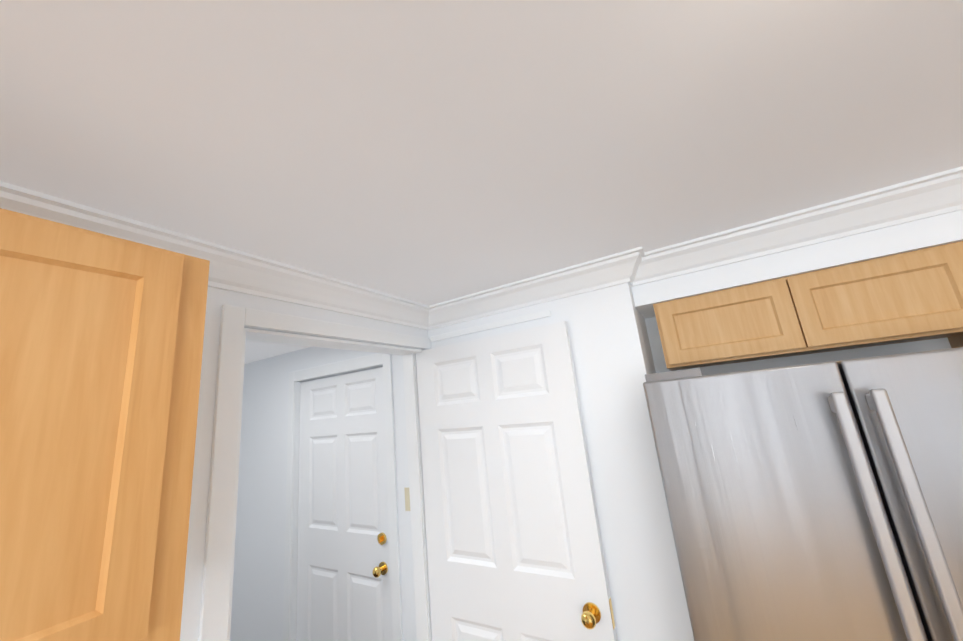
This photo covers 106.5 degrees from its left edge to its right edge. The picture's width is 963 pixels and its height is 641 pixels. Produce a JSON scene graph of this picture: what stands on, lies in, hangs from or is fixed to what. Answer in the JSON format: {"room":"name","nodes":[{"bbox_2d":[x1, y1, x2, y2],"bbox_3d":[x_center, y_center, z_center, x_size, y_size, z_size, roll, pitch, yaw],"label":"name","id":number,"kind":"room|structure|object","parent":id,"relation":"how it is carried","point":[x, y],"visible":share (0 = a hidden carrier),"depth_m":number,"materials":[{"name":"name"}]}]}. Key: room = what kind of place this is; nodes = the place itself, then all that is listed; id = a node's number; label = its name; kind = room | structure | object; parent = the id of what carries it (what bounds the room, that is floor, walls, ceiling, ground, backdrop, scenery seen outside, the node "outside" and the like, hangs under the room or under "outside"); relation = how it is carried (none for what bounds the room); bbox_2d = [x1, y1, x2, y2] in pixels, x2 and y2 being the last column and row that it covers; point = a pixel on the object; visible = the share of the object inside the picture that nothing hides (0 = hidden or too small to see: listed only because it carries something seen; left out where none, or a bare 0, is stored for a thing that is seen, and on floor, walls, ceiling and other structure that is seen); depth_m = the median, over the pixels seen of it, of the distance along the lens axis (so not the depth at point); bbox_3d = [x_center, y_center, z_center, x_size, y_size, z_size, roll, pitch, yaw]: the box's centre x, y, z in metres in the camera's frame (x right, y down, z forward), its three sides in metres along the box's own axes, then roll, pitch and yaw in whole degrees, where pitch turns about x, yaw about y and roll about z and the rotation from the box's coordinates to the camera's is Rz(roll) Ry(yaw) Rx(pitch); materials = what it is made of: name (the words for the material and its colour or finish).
{"room":"kitchen","nodes":[
{"label":"kitchen","id":0,"kind":"room"},
{"bbox_2d":[180,287,431,640],"bbox_3d":[-1.471,0.723,-0.233,0.120,2.310,4.820,-13,-15,28],"label":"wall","id":1,"kind":"structure","parent":0,"point":[217,299],"depth_m":1.07,"materials":[{"name":"white paint"}]},
{"bbox_2d":[0,208,209,640],"bbox_3d":[-0.946,0.174,0.360,0.429,0.720,0.996,-13,-15,28],"label":"upper cabinet","id":2,"kind":"object","parent":1,"relation":"attached to","point":[101,342],"visible":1,"depth_m":0.58,"materials":[{"name":"brown wood"}]},
{"bbox_2d":[198,304,430,640],"bbox_3d":[-0.503,1.081,1.354,0.152,2.150,1.033,-13,-15,28],"label":"door frame","id":3,"kind":"structure","parent":1,"relation":"attached to","point":[217,580],"depth_m":1.13,"materials":[{"name":"white wood"}]},
{"bbox_2d":[0,166,962,329],"bbox_3d":[-0.236,-0.647,-0.685,2.975,0.108,4.900,-13,-15,28],"label":"crown molding","id":4,"kind":"structure","parent":1,"relation":"attached to","point":[924,197],"depth_m":1.30,"materials":[{"name":"white wood"}]},
{"bbox_2d":[230,347,416,640],"bbox_3d":[-1.224,1.349,2.526,2.340,2.310,0.140,-13,-15,28],"label":"wall","id":5,"kind":"structure","parent":0,"point":[257,611],"depth_m":2.62,"materials":[{"name":"white paint"}]},
{"bbox_2d":[283,353,402,640],"bbox_3d":[-0.908,1.334,2.248,1.043,2.150,0.016,-13,-15,28],"label":"door frame","id":6,"kind":"structure","parent":5,"relation":"attached to","point":[385,360],"depth_m":2.28,"materials":[{"name":"white wood"}]},
{"bbox_2d":[296,367,392,640],"bbox_3d":[-0.891,1.372,2.262,0.907,2.055,0.114,-13,-15,28],"label":"front door","id":7,"kind":"structure","parent":5,"relation":"in","point":[343,584],"depth_m":2.31,"materials":[{"name":"white paint"}]},
{"bbox_2d":[404,488,409,510],"bbox_3d":[-0.400,0.997,2.004,0.075,0.120,0.014,-13,-15,28],"label":"light switch","id":8,"kind":"object","parent":5,"relation":"attached to","point":[407,500],"visible":0.55,"depth_m":2.01,"materials":[{"name":"beige plastic"}]},
{"bbox_2d":[0,0,962,363],"bbox_3d":[-1.022,-0.487,0.022,5.810,0.060,5.350,-13,-15,28],"label":"ceiling","id":9,"kind":"structure","parent":0,"point":[428,152],"depth_m":0.71,"materials":[{"name":"paint"}]},
{"bbox_2d":[428,283,693,640],"bbox_3d":[0.345,1.013,1.782,1.190,2.310,0.530,-13,-15,28],"label":"wall","id":10,"kind":"structure","parent":0,"point":[613,361],"depth_m":1.43,"materials":[{"name":"white paint"}]},
{"bbox_2d":[430,310,550,341],"bbox_3d":[0.019,0.035,1.828,0.700,0.030,0.012,-13,-15,28],"label":"trim","id":11,"kind":"structure","parent":10,"relation":"attached to","point":[519,319],"depth_m":1.80,"materials":[{"name":"white wood"}]},
{"bbox_2d":[416,321,616,640],"bbox_3d":[0.094,1.086,1.509,0.844,2.070,0.109,-13,-15,28],"label":"kitchen door","id":12,"kind":"structure","parent":10,"relation":"in","point":[515,552],"depth_m":1.58,"materials":[{"name":"white paint"}]},
{"bbox_2d":[631,210,962,318],"bbox_3d":[1.554,-0.319,1.279,1.890,0.198,0.349,-13,-15,28],"label":"soffit","id":13,"kind":"structure","parent":0,"point":[942,229],"depth_m":1.27,"materials":[{"name":"white paint"}]},
{"bbox_2d":[645,317,950,375],"bbox_3d":[1.896,0.707,1.161,2.180,2.310,0.100,-13,-15,28],"label":"wall","id":14,"kind":"structure","parent":0,"point":[822,357],"depth_m":1.52,"materials":[{"name":"white paint"}]},
{"bbox_2d":[653,272,836,370],"bbox_3d":[1.041,0.036,1.524,0.500,0.275,0.347,-13,-15,28],"label":"upper cabinet","id":15,"kind":"object","parent":14,"relation":"attached to","point":[781,317],"depth_m":1.36,"materials":[{"name":"brown wood"}]},
{"bbox_2d":[809,241,962,350],"bbox_3d":[1.388,-0.045,1.331,0.521,0.275,0.347,-13,-15,28],"label":"upper cabinet","id":16,"kind":"object","parent":14,"relation":"attached to","point":[915,295],"depth_m":1.17,"materials":[{"name":"brown wood"}]},
{"bbox_2d":[949,337,962,347],"bbox_3d":[1.894,0.063,0.981,0.635,0.745,0.394,-13,-15,28],"label":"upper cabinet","id":17,"kind":"object","parent":14,"relation":"attached to","point":[954,344],"depth_m":1.28,"materials":[{"name":"brown wood"}]},
{"bbox_3d":[0.244,1.562,-1.094,3.400,0.050,5.350,-13,-15,28],"label":"floor","id":18,"kind":"structure","parent":0,"visible":0},
{"bbox_2d":[643,347,962,640],"bbox_3d":[1.147,1.003,0.983,0.910,1.805,0.815,-13,-15,28],"label":"fridge","id":19,"kind":"object","parent":18,"relation":"on","point":[823,501],"visible":1,"depth_m":0.87,"materials":[{"name":"silver metal"}]}
]}

